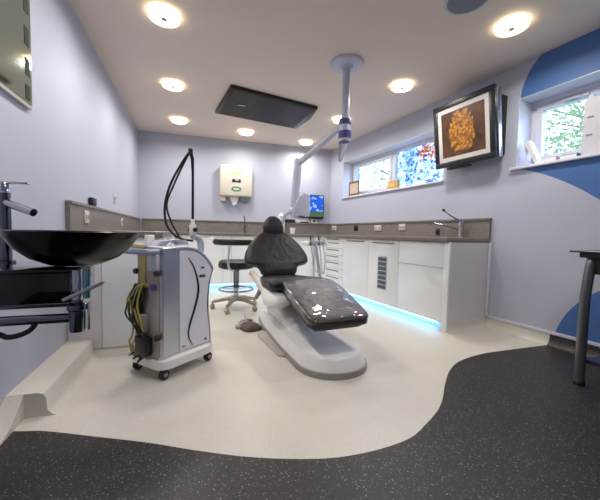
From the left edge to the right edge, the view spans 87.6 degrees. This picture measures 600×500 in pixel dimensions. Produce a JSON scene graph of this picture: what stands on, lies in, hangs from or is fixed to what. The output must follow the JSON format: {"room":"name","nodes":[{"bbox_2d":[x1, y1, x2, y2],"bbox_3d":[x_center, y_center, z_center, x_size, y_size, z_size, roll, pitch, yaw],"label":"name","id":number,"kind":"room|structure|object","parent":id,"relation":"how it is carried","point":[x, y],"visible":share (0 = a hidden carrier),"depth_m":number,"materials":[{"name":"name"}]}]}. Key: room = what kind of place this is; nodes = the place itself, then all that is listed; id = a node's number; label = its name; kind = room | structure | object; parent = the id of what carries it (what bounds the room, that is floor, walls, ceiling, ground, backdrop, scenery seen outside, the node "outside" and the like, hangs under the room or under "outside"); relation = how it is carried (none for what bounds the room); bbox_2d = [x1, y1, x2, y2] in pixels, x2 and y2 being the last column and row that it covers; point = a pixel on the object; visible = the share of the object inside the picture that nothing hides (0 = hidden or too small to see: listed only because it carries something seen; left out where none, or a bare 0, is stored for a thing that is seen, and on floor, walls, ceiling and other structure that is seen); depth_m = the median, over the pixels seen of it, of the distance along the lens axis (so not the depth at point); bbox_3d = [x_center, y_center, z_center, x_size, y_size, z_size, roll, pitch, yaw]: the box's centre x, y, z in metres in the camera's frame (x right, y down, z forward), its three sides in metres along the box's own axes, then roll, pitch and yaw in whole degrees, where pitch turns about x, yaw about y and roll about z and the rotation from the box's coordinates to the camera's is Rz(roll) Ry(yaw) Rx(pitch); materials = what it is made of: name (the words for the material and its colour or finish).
{"room":"dental clinic","nodes":[
{"label":"dental clinic","id":0,"kind":"room"},
{"bbox_2d":[0,0,137,406],"bbox_3d":[-1.493,-0.467,1.628,0.100,2.530,7.700,0,3,-19],"label":"wall","id":1,"kind":"structure","parent":0,"point":[78,141],"depth_m":2.04,"materials":[{"name":"grey paint"}]},
{"bbox_2d":[0,0,32,109],"bbox_3d":[-1.296,-1.187,1.256,0.026,0.925,0.850,0,3,-19],"label":"wall mirror","id":2,"kind":"object","parent":1,"relation":"attached to","point":[15,24],"visible":1,"depth_m":1.52,"materials":[{"name":"silver mirror"}]},
{"bbox_2d":[0,269,90,339],"bbox_3d":[-0.921,0.166,0.926,0.524,0.208,0.056,0,3,-19],"label":"trap","id":3,"kind":"object","parent":1,"relation":"attached to","point":[76,315],"visible":1,"depth_m":0.98,"materials":[{"name":"silver metal"}]},
{"bbox_2d":[66,299,86,332],"bbox_3d":[-0.712,0.209,1.001,0.056,0.102,0.056,0,3,-19],"label":"cup","id":4,"kind":"object","parent":3,"relation":"on","point":[76,315],"depth_m":0.98,"materials":[{"name":"metal"}]},
{"bbox_2d":[61,282,103,301],"bbox_3d":[-0.665,0.127,0.969,0.114,0.060,0.038,0,3,-19],"label":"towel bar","id":5,"kind":"object","parent":3,"relation":"attached to","point":[74,293],"visible":1,"depth_m":0.95,"materials":[{"name":"silver metal"}]},
{"bbox_2d":[0,262,96,309],"bbox_3d":[-1.002,0.126,1.076,0.469,0.146,0.290,0,3,-19],"label":"shelf","id":6,"kind":"object","parent":1,"relation":"attached to","point":[23,285],"visible":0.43,"depth_m":1.00,"materials":[{"name":"black"}]},
{"bbox_2d":[0,181,37,261],"bbox_3d":[-1.066,-0.105,1.185,0.159,0.302,0.066,1,3,0],"label":"tap","id":7,"kind":"object","parent":6,"relation":"on","point":[6,204],"visible":1,"depth_m":1.17,"materials":[{"name":"silver metal"}]},
{"bbox_2d":[0,230,138,266],"bbox_3d":[-0.792,-0.006,1.109,0.400,0.123,0.400,0,3,-19],"label":"vessel basin","id":8,"kind":"object","parent":6,"relation":"on","point":[63,248],"visible":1,"depth_m":0.97,"materials":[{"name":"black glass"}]},
{"bbox_2d":[0,340,98,445],"bbox_3d":[-1.385,0.734,1.775,0.204,0.120,1.010,0,3,-19],"label":"baseboard","id":9,"kind":"structure","parent":1,"relation":"attached to","point":[46,390],"depth_m":1.64,"materials":[{"name":"beige plastic"}]},
{"bbox_2d":[138,130,330,276],"bbox_3d":[-0.961,-0.671,5.689,3.760,2.530,0.100,0,3,-16],"label":"wall","id":10,"kind":"structure","parent":0,"point":[160,155],"depth_m":5.46,"materials":[{"name":"grey paint"}]},
{"bbox_2d":[142,218,328,234],"bbox_3d":[-1.018,-0.412,5.612,3.290,0.206,0.044,0,3,-16],"label":"granite upstand","id":11,"kind":"object","parent":10,"relation":"attached to","point":[148,224],"visible":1,"depth_m":5.51,"materials":[{"name":"grey stone"}]},
{"bbox_2d":[285,219,294,222],"bbox_3d":[-0.198,-0.542,5.841,0.210,0.062,0.043,0,3,-16],"label":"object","id":12,"kind":"object","parent":11,"relation":"on","point":[286,220],"visible":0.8,"depth_m":5.83,"materials":[{"name":"black plastic"}]},
{"bbox_2d":[219,164,252,204],"bbox_3d":[-1.121,-1.127,5.479,0.560,0.685,0.159,0,3,-16],"label":"dispenser","id":13,"kind":"object","parent":10,"relation":"attached to","point":[235,181],"visible":1,"depth_m":5.41,"materials":[{"name":"beige plastic"}]},
{"bbox_2d":[230,197,238,204],"bbox_3d":[-1.155,-0.858,5.486,0.170,0.145,0.018,0,3,-16],"label":"paper towel","id":14,"kind":"object","parent":13,"relation":"hanging from","point":[234,200],"depth_m":5.48,"materials":[{"name":"white paper"}]},
{"bbox_2d":[240,197,249,201],"bbox_3d":[-0.975,-0.898,5.564,0.170,0.075,0.095,0,3,-16],"label":"paper tray","id":15,"kind":"object","parent":13,"relation":"on","point":[242,199],"depth_m":5.52,"materials":[{"name":"grey plastic"}]},
{"bbox_2d":[308,195,323,218],"bbox_3d":[0.273,-0.817,5.944,0.360,0.445,0.088,0,3,-16],"label":"computer monitor","id":16,"kind":"object","parent":10,"relation":"attached to","point":[316,201],"visible":0.77,"depth_m":5.91,"materials":[{"name":"black plastic"}]},
{"bbox_2d":[0,287,599,499],"bbox_3d":[0.612,0.801,2.433,4.449,0.001,7.700,0,3,-19],"label":"floor","id":17,"kind":"structure","parent":0,"point":[433,414],"depth_m":1.48,"materials":[{"name":"beige plastic"}]},
{"bbox_2d":[67,237,166,356],"bbox_3d":[-1.452,0.318,2.585,0.602,0.862,0.710,0,3,-19],"label":"base cabinet","id":18,"kind":"object","parent":17,"relation":"on","point":[110,327],"depth_m":2.29,"materials":[{"name":"white laminate"}]},
{"bbox_2d":[70,230,489,241],"bbox_3d":[-0.350,-0.195,4.121,3.688,0.040,3.417,0,3,-19],"label":"countertop","id":19,"kind":"structure","parent":18,"relation":"on","point":[141,233],"depth_m":3.38,"materials":[{"name":"grey stone"}]},
{"bbox_2d":[65,200,140,230],"bbox_3d":[-2.114,-0.331,3.642,0.040,0.207,3.117,0,3,-19],"label":"granite upstand","id":20,"kind":"object","parent":19,"relation":"on","point":[100,218],"visible":1,"depth_m":2.78,"materials":[{"name":"grey stone"}]},
{"bbox_2d":[84,210,89,222],"bbox_3d":[-1.702,-0.265,2.501,0.016,0.100,0.100,0,3,-19],"label":"wall socket","id":21,"kind":"object","parent":20,"relation":"attached to","point":[86,213],"visible":1,"depth_m":2.48,"materials":[{"name":"grey plastic"}]},
{"bbox_2d":[89,197,96,206],"bbox_3d":[-1.791,-0.414,2.705,0.032,0.072,0.120,0,3,-19],"label":"speaker","id":22,"kind":"object","parent":20,"relation":"on","point":[92,201],"visible":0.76,"depth_m":2.66},
{"bbox_2d":[278,212,284,232],"bbox_3d":[-0.341,-0.490,5.671,0.130,0.384,0.133,0,3,-16],"label":"soap dispenser","id":23,"kind":"object","parent":19,"relation":"on","point":[280,215],"visible":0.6,"depth_m":5.63,"materials":[{"name":"white plastic"}]},
{"bbox_2d":[290,228,294,233],"bbox_3d":[-0.130,-0.336,5.483,0.096,0.104,0.096,0,3,-16],"label":"paper cup","id":24,"kind":"object","parent":19,"relation":"on","point":[292,230],"visible":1,"depth_m":5.45,"materials":[{"name":"white paper"}]},
{"bbox_2d":[329,218,491,237],"bbox_3d":[1.245,-0.311,4.598,0.042,0.206,3.193,0,3,-25],"label":"backsplash","id":25,"kind":"structure","parent":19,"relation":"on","point":[473,227],"depth_m":3.97,"materials":[{"name":"grey stone"}]},
{"bbox_2d":[374,225,380,230],"bbox_3d":[1.171,-0.333,4.719,0.016,0.085,0.150,0,3,-25],"label":"wall socket","id":26,"kind":"object","parent":25,"relation":"attached to","point":[376,227],"visible":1,"depth_m":4.72,"materials":[{"name":"grey plastic"}]},
{"bbox_2d":[399,224,405,229],"bbox_3d":[1.386,-0.312,4.257,0.016,0.085,0.120,0,3,-25],"label":"wall socket","id":27,"kind":"object","parent":25,"relation":"attached to","point":[401,226],"visible":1,"depth_m":4.24,"materials":[{"name":"grey plastic"}]},
{"bbox_2d":[431,209,464,237],"bbox_3d":[1.646,-0.301,3.488,0.085,0.320,0.356,-2,4,-44],"label":"tap","id":28,"kind":"object","parent":19,"relation":"on","point":[460,228],"visible":1,"depth_m":3.38,"materials":[{"name":"silver metal"}]},
{"bbox_2d":[124,148,212,379],"bbox_3d":[-0.855,0.042,2.094,0.353,1.490,0.537,3,4,31],"label":"machine","id":29,"kind":"object","parent":17,"relation":"on","point":[168,305],"visible":1,"depth_m":1.95,"materials":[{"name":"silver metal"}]},
{"bbox_2d":[131,244,144,248],"bbox_3d":[-1.008,-0.024,1.949,0.080,0.030,0.050,3,4,31],"label":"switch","id":30,"kind":"object","parent":29,"relation":"attached to","point":[139,246],"depth_m":1.93,"materials":[{"name":"beige plastic"}]},
{"bbox_2d":[189,219,195,235],"bbox_3d":[-0.764,-0.161,2.229,0.048,0.115,0.048,3,4,31],"label":"socket","id":31,"kind":"object","parent":29,"relation":"attached to","point":[192,227],"depth_m":2.21,"materials":[{"name":"white plastic"}]},
{"bbox_2d":[166,235,171,245],"bbox_3d":[-1.697,0.273,3.351,0.564,0.862,0.900,0,3,-19],"label":"base cabinet","id":32,"kind":"object","parent":17,"relation":"on","point":[168,237],"visible":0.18,"depth_m":3.36,"materials":[{"name":"white laminate"}]},
{"bbox_2d":[176,234,222,287],"bbox_3d":[-1.649,0.178,5.161,0.710,0.862,0.540,0,3,-16],"label":"base cabinet","id":33,"kind":"object","parent":17,"relation":"on","point":[214,253],"visible":0.42,"depth_m":4.96,"materials":[{"name":"white laminate"}]},
{"bbox_2d":[223,235,230,287],"bbox_3d":[-1.246,0.180,5.279,0.130,0.862,0.540,0,3,-16],"label":"base cabinet","id":34,"kind":"object","parent":17,"relation":"on","point":[226,273],"visible":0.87,"depth_m":5.02,"materials":[{"name":"white laminate"}]},
{"bbox_2d":[210,239,256,313],"bbox_3d":[-0.765,0.284,3.755,0.574,0.834,0.573,-1,4,-33],"label":"stool","id":35,"kind":"object","parent":17,"relation":"on","point":[235,265],"visible":0.94,"depth_m":3.60,"materials":[{"name":"black fabric"}]},
{"bbox_2d":[231,235,261,287],"bbox_3d":[-0.944,0.181,5.368,0.500,0.862,0.540,0,3,-16],"label":"base cabinet","id":36,"kind":"object","parent":17,"relation":"on","point":[237,252],"visible":0.47,"depth_m":5.09,"materials":[{"name":"white laminate"}]},
{"bbox_2d":[235,314,261,331],"bbox_3d":[-0.490,0.691,2.982,0.215,0.116,0.247,-1,4,-36],"label":"foot pedal","id":37,"kind":"object","parent":17,"relation":"on","point":[249,325],"visible":1,"depth_m":2.94,"materials":[{"name":"brown"}]},
{"bbox_2d":[291,236,313,275],"bbox_3d":[-0.029,0.186,5.637,0.408,0.862,0.540,0,3,-16],"label":"base cabinet","id":38,"kind":"object","parent":17,"relation":"on","point":[307,269],"visible":0.29,"depth_m":5.40,"materials":[{"name":"white laminate"}]},
{"bbox_2d":[244,216,367,380],"bbox_3d":[-0.002,0.225,2.704,0.689,1.096,1.641,0,3,-23],"label":"dental chair","id":39,"kind":"object","parent":17,"relation":"on","point":[300,321],"visible":1,"depth_m":2.43,"materials":[{"name":"white plastic"}]},
{"bbox_2d":[302,236,327,276],"bbox_3d":[0.195,0.276,3.793,0.310,0.887,0.260,0,3,-25],"label":"instrument","id":40,"kind":"object","parent":17,"relation":"on","point":[315,243],"visible":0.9,"depth_m":3.69,"materials":[{"name":"white plastic"}]},
{"bbox_2d":[314,237,322,276],"bbox_3d":[0.554,0.210,5.407,0.540,0.862,0.306,0,3,-25],"label":"base cabinet","id":41,"kind":"object","parent":17,"relation":"on","point":[316,238],"visible":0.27,"depth_m":5.28,"materials":[{"name":"white laminate"}]},
{"bbox_2d":[322,237,343,286],"bbox_3d":[0.741,0.236,4.992,0.552,0.862,0.606,0,3,-25],"label":"base cabinet","id":42,"kind":"object","parent":17,"relation":"on","point":[334,249],"visible":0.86,"depth_m":4.82,"materials":[{"name":"white laminate"}]},
{"bbox_2d":[342,238,371,303],"bbox_3d":[0.994,0.270,4.445,0.552,0.862,0.601,0,3,-25],"label":"base cabinet","id":43,"kind":"object","parent":17,"relation":"on","point":[355,250],"visible":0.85,"depth_m":4.31,"materials":[{"name":"white laminate"}]},
{"bbox_2d":[349,293,436,321],"bbox_3d":[0.845,0.640,4.241,0.040,0.010,2.480,0,3,-25],"label":"led strip","id":44,"kind":"object","parent":43,"relation":"attached to","point":[349,293],"visible":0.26,"depth_m":3.62,"materials":[{"name":"blue"}]},
{"bbox_2d":[367,239,401,314],"bbox_3d":[1.237,0.303,3.922,0.552,0.862,0.554,0,3,-25],"label":"base cabinet","id":45,"kind":"object","parent":17,"relation":"on","point":[383,261],"visible":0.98,"depth_m":3.78,"materials":[{"name":"white laminate"}]},
{"bbox_2d":[377,256,386,289],"bbox_3d":[0.997,0.278,3.808,0.004,0.405,0.172,0,3,-25],"label":"vent grille","id":46,"kind":"object","parent":45,"relation":"attached to","point":[381,260],"depth_m":3.80,"materials":[{"name":"grey"}]},
{"bbox_2d":[397,240,443,327],"bbox_3d":[1.486,0.336,3.398,0.542,0.862,0.608,0,3,-25],"label":"base cabinet","id":47,"kind":"object","parent":17,"relation":"on","point":[420,271],"visible":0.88,"depth_m":3.26,"materials":[{"name":"white laminate"}]},
{"bbox_2d":[441,242,488,332],"bbox_3d":[1.642,0.355,3.098,0.580,0.862,0.062,0,3,-25],"label":"end panel","id":48,"kind":"object","parent":17,"relation":"on","point":[465,265],"visible":1,"depth_m":3.05,"materials":[{"name":"white laminate"}]},
{"bbox_2d":[447,318,486,333],"bbox_3d":[1.663,0.743,3.076,0.575,0.090,0.050,0,3,-25],"label":"baseboard","id":49,"kind":"structure","parent":48,"relation":"attached to","point":[475,324],"depth_m":3.07,"materials":[{"name":"beige plastic"}]},
{"bbox_2d":[569,250,599,385],"bbox_3d":[2.188,0.442,1.845,0.740,0.844,0.764,0,3,-25],"label":"desk","id":50,"kind":"object","parent":17,"relation":"on","point":[592,265],"visible":1,"depth_m":1.94,"materials":[{"name":"grey metal"}]},
{"bbox_2d":[586,356,599,367],"bbox_3d":[2.151,0.713,1.844,0.567,0.030,0.497,0,3,-21],"label":"shelf","id":51,"kind":"object","parent":50,"relation":"attached to","point":[595,361],"depth_m":1.95,"materials":[{"name":"blue"}]},
{"bbox_2d":[69,0,599,149],"bbox_3d":[0.666,-1.777,2.323,4.629,0.100,7.750,0,3,-19],"label":"ceiling","id":52,"kind":"structure","parent":0,"point":[281,48],"depth_m":2.77,"materials":[{"name":"beige paint"}]},
{"bbox_2d":[147,6,179,27],"bbox_3d":[-1.016,-1.741,2.338,0.224,0.043,0.224,0,3,-19],"label":"ceiling light","id":53,"kind":"object","parent":52,"relation":"attached to","point":[161,16],"visible":1,"depth_m":2.32,"materials":[{"name":"white glass"}]},
{"bbox_2d":[162,80,183,91],"bbox_3d":[-1.400,-1.807,3.448,0.224,0.043,0.224,0,3,-19],"label":"ceiling light","id":54,"kind":"object","parent":52,"relation":"attached to","point":[169,85],"visible":1,"depth_m":3.43,"materials":[{"name":"white"}]},
{"bbox_2d":[171,117,186,124],"bbox_3d":[-1.756,-1.873,4.543,0.224,0.043,0.224,0,3,-19],"label":"ceiling light","id":55,"kind":"object","parent":52,"relation":"attached to","point":[178,120],"visible":1,"depth_m":4.52,"materials":[{"name":"white"}]},
{"bbox_2d":[239,130,252,135],"bbox_3d":[-0.867,-1.880,5.021,0.224,0.043,0.224,0,3,-19],"label":"ceiling light","id":56,"kind":"object","parent":52,"relation":"attached to","point":[243,132],"visible":1,"depth_m":5.00,"materials":[{"name":"white"}]},
{"bbox_2d":[215,84,317,128],"bbox_3d":[-0.409,-1.817,4.082,1.229,0.045,0.847,0,3,-28],"label":"television","id":57,"kind":"object","parent":52,"relation":"attached to","point":[239,102],"visible":1,"depth_m":3.96,"materials":[{"name":"black"}]},
{"bbox_2d":[300,140,311,144],"bbox_3d":[0.105,-1.885,5.499,0.224,0.043,0.224,0,3,-19],"label":"ceiling light","id":58,"kind":"object","parent":52,"relation":"attached to","point":[305,142],"visible":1,"depth_m":5.47,"materials":[{"name":"white"}]},
{"bbox_2d":[281,54,363,224],"bbox_3d":[0.310,-0.985,3.339,0.584,1.603,0.985,-1,4,-40],"label":"dental light arm","id":59,"kind":"object","parent":52,"relation":"attached to","point":[345,64],"visible":0.94,"depth_m":3.07,"materials":[{"name":"white metal"}]},
{"bbox_2d":[289,192,309,220],"bbox_3d":[-0.009,-0.498,3.598,0.221,0.324,0.184,0,3,-19],"label":"lamp","id":60,"kind":"object","parent":59,"relation":"attached to","point":[299,209],"depth_m":3.52,"materials":[{"name":"white plastic"}]},
{"bbox_2d":[333,117,340,123],"bbox_3d":[0.574,-1.817,4.391,0.224,0.043,0.224,0,3,-19],"label":"ceiling light","id":61,"kind":"object","parent":52,"relation":"attached to","point":[336,121],"visible":0.38,"depth_m":4.36,"materials":[{"name":"white"}]},
{"bbox_2d":[391,81,412,92],"bbox_3d":[1.095,-1.751,3.363,0.224,0.043,0.224,0,3,-19],"label":"ceiling light","id":62,"kind":"object","parent":52,"relation":"attached to","point":[400,87],"visible":1,"depth_m":3.34,"materials":[{"name":"white"}]},
{"bbox_2d":[444,0,488,14],"bbox_3d":[1.139,-1.699,2.131,0.290,0.016,0.290,0,3,-19],"label":"ceiling speaker","id":63,"kind":"object","parent":52,"relation":"attached to","point":[454,7],"visible":1,"depth_m":2.18,"materials":[{"name":"grey plastic"}]},
{"bbox_2d":[494,16,529,37],"bbox_3d":[1.603,-1.688,2.368,0.224,0.043,0.224,0,3,-19],"label":"ceiling light","id":64,"kind":"object","parent":52,"relation":"attached to","point":[514,26],"visible":1,"depth_m":2.35,"materials":[{"name":"white"}]},
{"bbox_2d":[329,28,599,342],"bbox_3d":[2.313,-0.449,2.776,0.360,2.530,7.595,0,3,-25],"label":"wall","id":65,"kind":"structure","parent":0,"point":[539,214],"depth_m":2.90,"materials":[{"name":"paint"}]},
{"bbox_2d":[341,180,443,198],"bbox_3d":[1.307,-0.873,4.715,0.230,0.024,2.200,0,3,-25],"label":"trim","id":66,"kind":"structure","parent":65,"relation":"attached to","point":[439,181],"depth_m":4.35,"materials":[{"name":"white plastic"}]},
{"bbox_2d":[349,180,359,195],"bbox_3d":[0.940,-1.061,5.433,0.030,0.260,0.290,0,3,-25],"label":"photo frame","id":67,"kind":"object","parent":66,"relation":"on","point":[354,187],"visible":0.84,"depth_m":5.42,"materials":[{"name":"brown wood"}]},
{"bbox_2d":[387,180,399,189],"bbox_3d":[1.354,-0.940,4.539,0.052,0.130,0.210,0,3,-25],"label":"box","id":68,"kind":"object","parent":66,"relation":"on","point":[395,183],"visible":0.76,"depth_m":4.50,"materials":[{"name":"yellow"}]},
{"bbox_2d":[343,130,443,196],"bbox_3d":[1.328,-1.200,4.704,0.199,0.635,2.180,0,3,-25],"label":"trim","id":69,"kind":"structure","parent":65,"relation":"attached to","point":[348,165],"depth_m":5.09,"materials":[{"name":"white paint"}]},
{"bbox_2d":[352,137,442,193],"bbox_3d":[1.438,-1.201,4.755,0.075,0.635,2.180,0,3,-25],"label":"window","id":70,"kind":"structure","parent":65,"relation":"in","point":[412,164],"depth_m":4.48,"materials":[{"name":"blue glass"}]},
{"bbox_2d":[433,83,507,169],"bbox_3d":[1.750,-1.222,3.264,0.245,0.687,0.718,0,3,-25],"label":"television","id":71,"kind":"object","parent":65,"relation":"attached to","point":[470,128],"visible":1,"depth_m":3.15,"materials":[{"name":"black plastic"}]},
{"bbox_2d":[441,99,485,158],"bbox_3d":[1.689,-1.232,3.245,0.071,0.465,0.500,0,3,-25],"label":"picture","id":72,"kind":"object","parent":71,"relation":"attached to","point":[463,127],"depth_m":3.22,"materials":[{"name":"brown paper"}]},
{"bbox_2d":[485,243,492,315],"bbox_3d":[1.916,0.296,3.176,0.030,0.742,0.024,0,3,-25],"label":"trim","id":73,"kind":"structure","parent":65,"relation":"attached to","point":[490,244],"depth_m":3.17,"materials":[{"name":"white plastic"}]},
{"bbox_2d":[486,318,599,357],"bbox_3d":[2.732,0.852,1.399,0.050,0.095,4.000,0,3,-25],"label":"baseboard","id":74,"kind":"structure","parent":65,"relation":"attached to","point":[539,337],"depth_m":2.75,"materials":[{"name":"beige plastic"}]},
{"bbox_2d":[486,315,599,346],"bbox_3d":[2.750,0.791,1.403,0.012,0.027,4.000,0,3,-25],"label":"trim","id":75,"kind":"structure","parent":65,"relation":"attached to","point":[488,316],"depth_m":2.75,"materials":[{"name":"white plastic"}]},
{"bbox_2d":[509,152,599,170],"bbox_3d":[2.470,-0.716,2.206,0.235,0.024,1.800,0,3,-25],"label":"window sill","id":76,"kind":"structure","parent":65,"relation":"attached to","point":[597,153],"depth_m":2.62,"materials":[{"name":"white plastic"}]},
{"bbox_2d":[524,140,541,164],"bbox_3d":[2.138,-0.885,2.858,0.085,0.230,0.140,0,3,-25],"label":"leaflet","id":77,"kind":"object","parent":76,"relation":"on","point":[530,148],"visible":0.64,"depth_m":2.86,"materials":[{"name":"white paper"}]},
{"bbox_2d":[542,156,559,161],"bbox_3d":[2.199,-0.784,2.733,0.082,0.045,0.110,0,3,-25],"label":"book","id":78,"kind":"object","parent":76,"relation":"on","point":[553,157],"visible":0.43,"depth_m":2.71,"materials":[{"name":"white paper"}]},
{"bbox_2d":[560,153,580,158],"bbox_3d":[2.257,-0.774,2.608,0.082,0.040,0.125,0,3,-25],"label":"book","id":79,"kind":"object","parent":76,"relation":"on","point":[572,154],"visible":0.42,"depth_m":2.58,"materials":[{"name":"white paper"}]},
{"bbox_2d":[581,94,599,154],"bbox_3d":[2.354,-0.981,2.428,0.079,0.475,0.230,0,3,-25],"label":"storage box","id":80,"kind":"object","parent":76,"relation":"on","point":[590,134],"visible":0.99,"depth_m":2.47,"materials":[{"name":"white plastic"}]},
{"bbox_2d":[516,70,599,166],"bbox_3d":[2.497,-1.043,2.187,0.199,0.635,1.740,0,3,-25],"label":"trim","id":81,"kind":"structure","parent":65,"relation":"attached to","point":[526,103],"depth_m":2.93,"materials":[{"name":"white paint"}]},
{"bbox_2d":[531,81,599,163],"bbox_3d":[2.595,-1.043,2.232,0.102,0.635,1.740,0,3,-25],"label":"window","id":82,"kind":"structure","parent":65,"relation":"in","point":[540,108],"depth_m":2.86,"materials":[{"name":"white plastic"}]},
{"label":"outside","id":83,"kind":"structure","parent":0,"visible":0},
{"bbox_3d":[10.275,0.858,8.906,18.750,0.200,34.000,0,3,-19],"label":"ground","id":84,"kind":"structure","parent":83,"visible":0},
{"bbox_2d":[360,161,388,189],"bbox_3d":[3.420,-2.157,9.741,3.414,5.455,3.517,0,3,-19],"label":"leafy tree","id":85,"kind":"object","parent":84,"relation":"on","point":[374,167],"visible":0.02,"depth_m":9.66,"materials":[{"name":"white plant"}]},
{"bbox_2d":[544,100,584,154],"bbox_3d":[7.962,-2.797,8.231,3.885,7.080,3.824,0,3,-19],"label":"leafy tree","id":86,"kind":"object","parent":84,"relation":"on","point":[559,111],"visible":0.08,"depth_m":8.79,"materials":[{"name":"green plant"}]},
{"bbox_2d":[545,99,587,154],"bbox_3d":[5.704,-1.944,4.603,3.893,5.667,3.913,0,3,-19],"label":"leafy tree","id":87,"kind":"object","parent":84,"relation":"on","point":[571,112],"visible":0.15,"depth_m":5.26,"materials":[{"name":"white plant"}]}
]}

